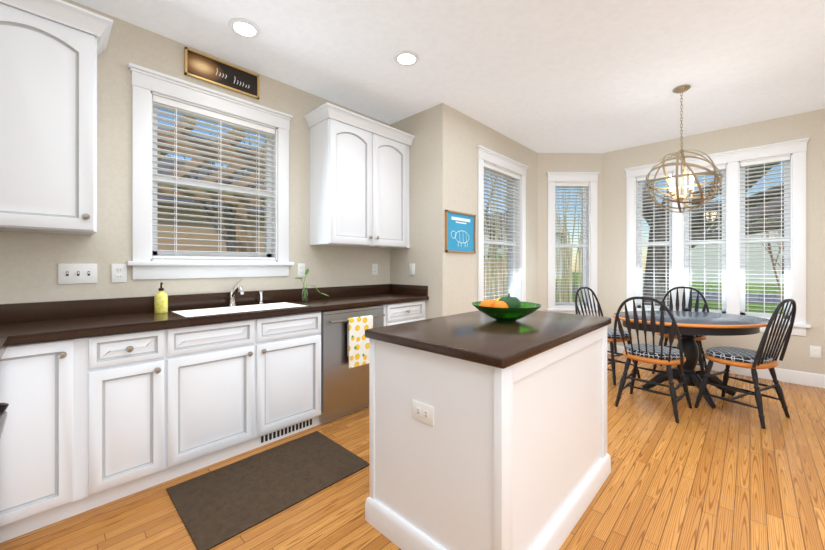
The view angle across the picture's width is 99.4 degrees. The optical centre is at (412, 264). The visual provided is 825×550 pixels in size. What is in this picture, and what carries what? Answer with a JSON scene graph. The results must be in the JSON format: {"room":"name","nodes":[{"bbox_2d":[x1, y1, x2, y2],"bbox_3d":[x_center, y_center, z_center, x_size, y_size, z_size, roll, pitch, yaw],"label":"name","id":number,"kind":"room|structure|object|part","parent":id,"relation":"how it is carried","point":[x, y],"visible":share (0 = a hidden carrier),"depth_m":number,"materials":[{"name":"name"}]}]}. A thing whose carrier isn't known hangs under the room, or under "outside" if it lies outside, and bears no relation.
{"room":"kitchen","nodes":[
{"label":"kitchen","id":0,"kind":"room"},
{"bbox_2d":[0,0,389,303],"bbox_3d":[-1.439,-0.167,2.791,0.200,2.780,3.620,0,0,44],"label":"wall","id":1,"kind":"structure","parent":0,"point":[30,262],"depth_m":2.25,"materials":[{"name":"paint"}]},
{"bbox_2d":[0,0,112,234],"bbox_3d":[-2.123,-0.756,1.661,0.378,1.151,1.037,0,0,44],"label":"upper cabinet","id":2,"kind":"object","parent":1,"relation":"attached to","point":[51,51],"visible":1,"depth_m":1.77,"materials":[{"name":"white paint"}]},
{"bbox_2d":[58,264,96,283],"bbox_3d":[-1.979,0.051,2.072,0.017,0.118,0.168,0,0,44],"label":"light switch","id":3,"kind":"object","parent":1,"relation":"attached to","point":[75,273],"depth_m":2.07,"materials":[{"name":"white plastic"}]},
{"bbox_2d":[111,264,126,282],"bbox_3d":[-1.852,0.051,2.209,0.008,0.118,0.074,0,0,44],"label":"electrical outlet plate","id":4,"kind":"object","parent":1,"relation":"attached to","point":[118,271],"depth_m":2.21,"materials":[{"name":"white plastic"}]},
{"bbox_2d":[0,285,387,320],"bbox_3d":[-1.428,0.258,2.641,0.019,0.100,3.414,0,0,44],"label":"backsplash","id":5,"kind":"structure","parent":1,"relation":"attached to","point":[16,311],"depth_m":2.26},
{"bbox_2d":[126,63,293,279],"bbox_3d":[-1.487,-0.595,2.684,0.238,1.380,1.120,0,0,44],"label":"window","id":6,"kind":"structure","parent":1,"relation":"in","point":[146,83],"depth_m":2.53,"materials":[{"name":"white wood"}]},
{"bbox_3d":[-1.512,-0.592,2.708,0.060,1.106,0.846,0,0,44],"label":"window sink trim sash","id":7,"kind":"part","parent":6,"relation":"part of","materials":[{"name":"white plastic"}]},
{"bbox_2d":[152,95,274,259],"bbox_3d":[-1.467,-0.593,2.665,0.054,1.100,0.838,0,0,44],"label":"blinds","id":8,"kind":"object","parent":6,"relation":"attached to","point":[184,109],"visible":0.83,"depth_m":2.61,"materials":[{"name":"white plastic"}]},
{"bbox_2d":[184,47,258,98],"bbox_3d":[-1.423,-1.437,2.646,0.020,0.190,0.515,0,0,44],"label":"sign","id":9,"kind":"object","parent":1,"relation":"attached to","point":[209,69],"visible":0.96,"depth_m":2.62,"materials":[{"name":"brown"}]},
{"bbox_2d":[297,263,304,276],"bbox_3d":[-0.986,0.045,3.107,0.008,0.118,0.074,0,0,44],"label":"electrical outlet plate","id":10,"kind":"object","parent":1,"relation":"attached to","point":[300,266],"depth_m":3.10,"materials":[{"name":"white plastic"}]},
{"bbox_2d":[304,102,414,248],"bbox_3d":[-0.474,-0.756,3.370,0.378,1.151,1.040,0,0,44],"label":"upper cabinet","id":11,"kind":"object","parent":1,"relation":"attached to","point":[359,180],"visible":1,"depth_m":3.16,"materials":[{"name":"white paint"}]},
{"bbox_2d":[372,264,377,274],"bbox_3d":[-0.397,0.045,3.717,0.008,0.118,0.074,0,0,44],"label":"electrical outlet plate","id":12,"kind":"object","parent":1,"relation":"attached to","point":[374,266],"depth_m":3.71,"materials":[{"name":"white plastic"}]},
{"bbox_2d":[390,110,426,318],"bbox_3d":[0.017,-0.167,3.762,0.548,2.780,0.200,0,0,44],"label":"wall","id":13,"kind":"structure","parent":0,"point":[415,252],"depth_m":3.61,"materials":[{"name":"paint"}]},
{"bbox_2d":[388,285,427,296],"bbox_3d":[-0.048,0.258,3.669,0.541,0.100,0.018,0,0,44],"label":"backsplash","id":14,"kind":"structure","parent":13,"relation":"attached to","point":[391,288],"depth_m":3.65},
{"bbox_2d":[409,264,414,274],"bbox_3d":[-0.005,0.044,3.636,0.075,0.118,0.007,0,0,44],"label":"electrical outlet plate","id":15,"kind":"object","parent":13,"relation":"attached to","point":[411,266],"depth_m":3.63,"materials":[{"name":"white plastic"}]},
{"bbox_2d":[0,354,824,549],"bbox_3d":[1.480,1.273,1.732,5.573,0.100,6.248,0,0,44],"label":"floor","id":16,"kind":"structure","parent":0,"point":[722,475],"depth_m":1.86,"materials":[{"name":"brown wood"}]},
{"bbox_2d":[0,337,8,438],"bbox_3d":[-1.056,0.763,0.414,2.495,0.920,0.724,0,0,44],"label":"range","id":17,"kind":"object","parent":16,"relation":"on","point":[3,347],"visible":1,"depth_m":0.90,"materials":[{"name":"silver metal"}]},
{"bbox_2d":[0,341,83,542],"bbox_3d":[-1.959,0.785,1.709,0.548,0.875,0.471,0,0,44],"label":"base cabinet","id":18,"kind":"object","parent":16,"relation":"on","point":[42,439],"depth_m":1.60,"materials":[{"name":"white paint"}]},
{"bbox_2d":[84,329,167,511],"bbox_3d":[-1.677,0.785,2.001,0.548,0.875,0.341,0,0,44],"label":"base cabinet","id":19,"kind":"object","parent":16,"relation":"on","point":[110,400],"depth_m":1.81,"materials":[{"name":"white paint"}]},
{"bbox_2d":[168,313,323,480],"bbox_3d":[-1.218,0.785,2.478,0.548,0.875,0.983,0,0,44],"label":"base cabinet","id":20,"kind":"object","parent":16,"relation":"on","point":[237,388],"depth_m":2.22,"materials":[{"name":"white paint"}]},
{"bbox_2d":[0,293,427,348],"bbox_3d":[-1.226,0.328,2.447,0.579,0.052,3.414,0,0,44],"label":"countertop","id":21,"kind":"structure","parent":20,"relation":"on","point":[45,330],"depth_m":2.02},
{"bbox_2d":[180,301,287,312],"bbox_3d":[-1.190,0.414,2.475,0.359,0.215,0.789,0,0,44],"label":"sink","id":22,"kind":"object","parent":21,"relation":"in","point":[223,308],"depth_m":2.60,"materials":[{"name":"white ceramic"}]},
{"bbox_2d":[228,279,243,304],"bbox_3d":[-1.276,0.206,2.592,0.231,0.204,0.106,0,0,44],"label":"faucet","id":23,"kind":"object","parent":21,"relation":"on","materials":[{"name":"silver metal"}]},
{"bbox_2d":[256,290,263,300],"bbox_3d":[-1.207,0.257,2.789,0.037,0.102,0.038,0,0,44],"label":"soap dispenser","id":24,"kind":"object","parent":21,"relation":"on","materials":[{"name":"silver metal"}]},
{"bbox_2d":[300,287,308,301],"bbox_3d":[-0.913,0.248,2.964,0.064,0.117,0.064,0,0,44],"label":"vase","id":25,"kind":"object","parent":21,"relation":"on","point":[305,293],"depth_m":2.96,"materials":[{"name":"clear glass"}]},
{"bbox_2d":[294,269,329,299],"bbox_3d":[-0.852,0.158,2.949,0.134,0.262,0.295,0,0,44],"label":"plant","id":26,"kind":"object","parent":21,"relation":"on","point":[306,272],"depth_m":2.97,"materials":[{"name":"green plant"}]},
{"bbox_2d":[260,418,311,443],"bbox_3d":[-0.890,1.179,2.498,0.003,0.044,0.381,0,0,44],"label":"vent","id":27,"kind":"object","parent":20,"relation":"attached to","point":[290,430],"depth_m":2.49,"materials":[{"name":"white metal"}]},
{"bbox_2d":[166,431,368,549],"bbox_3d":[-0.798,1.218,2.021,0.615,0.008,0.922,0,0,44],"label":"mat","id":28,"kind":"object","parent":16,"relation":"on","point":[216,507],"visible":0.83,"depth_m":1.92,"materials":[{"name":"brown fabric"}]},
{"bbox_2d":[324,305,387,422],"bbox_3d":[-0.567,0.789,2.961,0.355,0.868,0.604,0,0,44],"label":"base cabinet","id":29,"kind":"object","parent":16,"relation":"on","point":[346,346],"depth_m":2.78,"materials":[{"name":"silver metal"}]},
{"bbox_2d":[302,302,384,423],"bbox_3d":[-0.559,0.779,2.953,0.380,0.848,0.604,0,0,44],"label":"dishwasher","id":30,"kind":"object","parent":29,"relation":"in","point":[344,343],"depth_m":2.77,"materials":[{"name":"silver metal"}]},
{"bbox_2d":[346,315,372,368],"bbox_3d":[-0.425,0.613,2.834,0.036,0.390,0.240,0,0,44],"label":"towel","id":31,"kind":"object","parent":30,"relation":"hanging from","point":[357,343],"depth_m":2.80,"materials":[{"name":"fabric"}]},
{"bbox_2d":[388,301,425,325],"bbox_3d":[-0.251,0.785,3.480,0.548,0.875,0.572,0,0,44],"label":"base cabinet","id":32,"kind":"object","parent":16,"relation":"on","point":[397,314],"depth_m":3.30,"materials":[{"name":"white paint"}]},
{"bbox_2d":[365,322,610,549],"bbox_3d":[0.471,0.786,1.871,0.738,0.875,1.248,0,0,44],"label":"kitchen island","id":33,"kind":"object","parent":16,"relation":"on","point":[488,425],"depth_m":1.45,"materials":[{"name":"white paint"}]},
{"bbox_2d":[412,399,434,426],"bbox_3d":[0.042,0.611,1.448,0.120,0.076,0.008,0,0,44],"label":"outlet","id":34,"kind":"object","parent":33,"relation":"attached to","point":[423,411],"depth_m":1.44,"materials":[{"name":"white plastic"}]},
{"bbox_2d":[365,312,610,365],"bbox_3d":[0.471,0.328,1.871,0.746,0.040,1.256,0,0,44],"label":"island countertop","id":35,"kind":"structure","parent":33,"relation":"on","point":[502,345],"depth_m":1.55,"materials":[{"name":"brown stone"}]},
{"bbox_2d":[575,287,640,384],"bbox_3d":[2.134,0.741,3.888,0.493,0.971,0.520,0,0,-29],"label":"chair","id":36,"kind":"object","parent":16,"relation":"on","point":[613,361],"visible":0.42,"depth_m":3.87,"materials":[{"name":"black paint"}]},
{"bbox_2d":[613,296,691,422],"bbox_3d":[2.042,0.741,2.991,0.520,0.971,0.493,0,0,-42],"label":"chair","id":37,"kind":"object","parent":16,"relation":"on","point":[668,357],"visible":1,"depth_m":2.89,"materials":[{"name":"black paint"}]},
{"bbox_2d":[652,287,708,373],"bbox_3d":[3.043,0.741,3.962,0.493,0.971,0.520,0,0,44],"label":"chair","id":38,"kind":"object","parent":16,"relation":"on","point":[702,358],"visible":0.4,"depth_m":4.02,"materials":[{"name":"black paint"}]},
{"bbox_2d":[613,311,772,408],"bbox_3d":[2.630,0.859,3.347,1.330,0.729,0.930,0,0,0],"label":"dining table","id":39,"kind":"object","parent":16,"relation":"on","point":[690,324],"visible":0.79,"depth_m":3.24,"materials":[{"name":"black paint"}]},
{"bbox_2d":[694,299,795,428],"bbox_3d":[2.738,0.741,2.872,0.493,0.971,0.520,0,0,-26],"label":"chair","id":40,"kind":"object","parent":16,"relation":"on","point":[752,360],"visible":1,"depth_m":2.78,"materials":[{"name":"black paint"}]},
{"bbox_2d":[72,0,824,152],"bbox_3d":[1.480,-1.617,1.732,5.573,0.120,6.248,0,0,44],"label":"ceiling","id":41,"kind":"structure","parent":0,"point":[571,76],"depth_m":2.61,"materials":[{"name":"paint"}]},
{"bbox_2d":[228,18,260,38],"bbox_3d":[-1.103,-1.551,2.300,0.193,0.012,0.193,0,0,38],"label":"recessed light","id":42,"kind":"object","parent":41,"relation":"in","point":[242,27],"depth_m":2.29,"materials":[{"name":"white"}]},
{"bbox_2d":[394,50,418,65],"bbox_3d":[-0.044,-1.551,2.634,0.193,0.012,0.193,0,0,38],"label":"recessed light","id":43,"kind":"object","parent":41,"relation":"in","point":[403,58],"depth_m":2.63,"materials":[{"name":"white plastic"}]},
{"bbox_2d":[644,85,722,212],"bbox_3d":[2.368,-1.007,3.081,0.547,1.098,0.547,0,0,44],"label":"chandelier","id":44,"kind":"object","parent":41,"relation":"hanging from","point":[683,163],"visible":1,"depth_m":3.06,"materials":[{"name":"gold metal"}]},
{"bbox_2d":[427,103,537,318],"bbox_3d":[0.976,-0.167,4.218,0.200,2.780,2.187,0,0,44],"label":"wall","id":45,"kind":"structure","parent":0,"point":[455,138],"depth_m":3.54,"materials":[{"name":"paint"}]},
{"bbox_2d":[445,210,475,252],"bbox_3d":[0.494,-0.329,3.555,0.022,0.406,0.495,0,0,44],"label":"framed poster","id":46,"kind":"object","parent":45,"relation":"attached to","point":[460,232],"visible":1,"depth_m":3.54,"materials":[{"name":"blue paper"}]},
{"bbox_2d":[450,216,470,247],"bbox_3d":[0.491,-0.332,3.553,0.006,0.291,0.328,0,0,44],"label":"print","id":47,"kind":"object","parent":46,"relation":"attached to","point":[460,226],"depth_m":3.55,"materials":[{"name":"blue paper"}]},
{"bbox_2d":[477,145,527,310],"bbox_3d":[1.043,-0.280,4.231,0.238,2.010,1.160,0,0,44],"label":"window","id":48,"kind":"structure","parent":45,"relation":"in","point":[492,158],"depth_m":4.36,"materials":[{"name":"white wood"}]},
{"bbox_2d":[484,169,515,296],"bbox_3d":[1.019,-0.277,4.255,0.060,1.736,0.886,0,0,44],"label":"window frame","id":49,"kind":"structure","parent":48,"relation":"attached to","point":[512,273],"depth_m":4.54,"materials":[{"name":"white wood"}]},
{"bbox_2d":[484,163,519,299],"bbox_3d":[1.064,-0.278,4.212,0.054,1.730,0.878,0,0,44],"label":"blinds","id":50,"kind":"object","parent":48,"relation":"attached to","point":[500,171],"depth_m":4.19,"materials":[{"name":"white plastic"}]},
{"bbox_2d":[457,298,552,329],"bbox_3d":[0.522,0.263,1.961,0.380,0.089,0.380,0,0,44],"label":"fruit bowl","id":51,"kind":"object","parent":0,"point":[500,311],"depth_m":1.90,"materials":[{"name":"green glass"}]},
{"bbox_2d":[538,153,601,315],"bbox_3d":[2.190,-0.167,4.971,1.107,2.780,0.200,0,0,-1],"label":"wall","id":52,"kind":"structure","parent":0,"point":[569,162],"depth_m":4.87,"materials":[{"name":"paint"}]},
{"bbox_2d":[545,172,599,315],"bbox_3d":[2.222,-0.280,4.933,0.750,2.010,0.238,0,0,-1],"label":"window","id":53,"kind":"structure","parent":52,"relation":"in","point":[590,178],"depth_m":4.86,"materials":[{"name":"white paint"},{"name":"wood"}]},
{"bbox_3d":[2.221,-0.277,4.967,0.476,1.736,0.060,0,0,-1],"label":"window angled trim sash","id":54,"kind":"part","parent":53,"relation":"part of","materials":[{"name":"white wood"}]},
{"bbox_2d":[555,183,588,306],"bbox_3d":[2.222,-0.278,4.905,0.468,1.730,0.054,0,0,-1],"label":"blinds","id":55,"kind":"object","parent":53,"relation":"attached to","point":[560,185],"visible":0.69,"depth_m":4.89,"materials":[{"name":"white plastic"}]},
{"bbox_2d":[602,108,824,374],"bbox_3d":[4.256,-0.167,3.465,4.283,2.780,0.200,0,0,44],"label":"wall","id":56,"kind":"structure","parent":0,"point":[811,125],"depth_m":3.86,"materials":[{"name":"paint"}]},
{"bbox_2d":[607,344,824,387],"bbox_3d":[2.885,1.157,2.742,4.853,0.132,2.742,0,0,44],"label":"baseboard","id":57,"kind":"structure","parent":56,"relation":"attached to","point":[801,378],"depth_m":3.67,"materials":[{"name":"white wood"}]},
{"bbox_2d":[623,137,810,335],"bbox_3d":[3.483,-0.280,4.169,1.656,2.010,0.258,0,0,44],"label":"window","id":58,"kind":"structure","parent":56,"relation":"in","point":[795,150],"depth_m":3.95,"materials":[{"name":"white wood"}]},
{"bbox_2d":[637,155,789,320],"bbox_3d":[3.457,-0.278,4.142,1.374,1.730,0.054,0,0,44],"label":"blinds","id":59,"kind":"object","parent":58,"relation":"attached to","point":[761,162],"visible":0.81,"depth_m":4.03,"materials":[{"name":"white plastic"}]},
{"bbox_3d":[3.500,-0.277,4.187,1.382,1.736,0.060,0,0,44],"label":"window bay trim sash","id":60,"kind":"part","parent":58,"relation":"part of","materials":[{"name":"white wood"}]},
{"bbox_2d":[810,346,820,357],"bbox_3d":[4.049,0.874,3.517,0.074,0.118,0.008,0,0,44],"label":"electrical outlet plate","id":61,"kind":"object","parent":56,"relation":"attached to","point":[815,351],"depth_m":3.52,"materials":[{"name":"white plastic"}]},
{"label":"outside","id":62,"kind":"structure","parent":0,"visible":0},
{"bbox_2d":[556,273,783,313],"bbox_3d":[6.813,1.773,14.268,130.000,0.200,150.000,0,0,44],"label":"lawn","id":63,"kind":"structure","parent":62,"point":[758,288],"depth_m":22.10,"materials":[{"name":"green plant"}]},
{"bbox_2d":[157,115,264,251],"bbox_3d":[-3.190,0.128,4.327,3.200,3.090,3.800,0,0,44],"label":"pergola","id":64,"kind":"object","parent":63,"relation":"on","point":[215,180],"depth_m":4.79,"materials":[{"name":"brown wood"}]},
{"bbox_2d":[157,158,506,299],"bbox_3d":[-7.864,-1.177,12.446,12.200,5.700,31.000,0,0,44],"label":"neighbour","id":65,"kind":"structure","parent":63,"relation":"on","point":[190,236],"depth_m":10.25,"materials":[{"name":"beige"}]},
{"bbox_2d":[167,132,783,306],"bbox_3d":[5.910,-3.746,7.955,19.916,10.922,22.216,0,0,44],"label":"trees","id":66,"kind":"object","parent":63,"relation":"on","point":[648,275],"depth_m":9.29,"materials":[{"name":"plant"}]},
{"bbox_2d":[484,211,567,277],"bbox_3d":[11.545,-2.627,45.826,13.800,8.600,10.800,0,0,44],"label":"house","id":67,"kind":"structure","parent":63,"relation":"on","point":[487,245],"depth_m":42.71,"materials":[{"name":"white"}]},
{"bbox_2d":[484,174,580,301],"bbox_3d":[3.589,-0.623,9.307,3.953,4.598,1.913,0,0,-4],"label":"trees","id":68,"kind":"object","parent":63,"relation":"on","point":[505,284],"depth_m":8.33,"materials":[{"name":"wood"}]},
{"bbox_2d":[556,285,782,303],"bbox_3d":[13.755,1.663,21.466,130.000,0.020,7.000,0,0,44],"label":"street","id":69,"kind":"structure","parent":63,"relation":"on","point":[719,298],"depth_m":17.80,"materials":[{"name":"grey asphalt"}]},
{"bbox_2d":[689,195,783,283],"bbox_3d":[35.813,-2.527,33.536,19.800,8.400,10.800,0,0,44],"label":"house","id":70,"kind":"structure","parent":63,"relation":"on","point":[712,269],"depth_m":32.11,"materials":[{"name":"white"}]},
{"bbox_2d":[749,179,783,299],"bbox_3d":[12.260,-0.945,10.796,3.221,5.262,3.419,0,0,44],"label":"crape myrtle","id":71,"kind":"object","parent":63,"relation":"on","point":[771,256],"depth_m":11.24,"materials":[{"name":"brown plant"}]}
]}

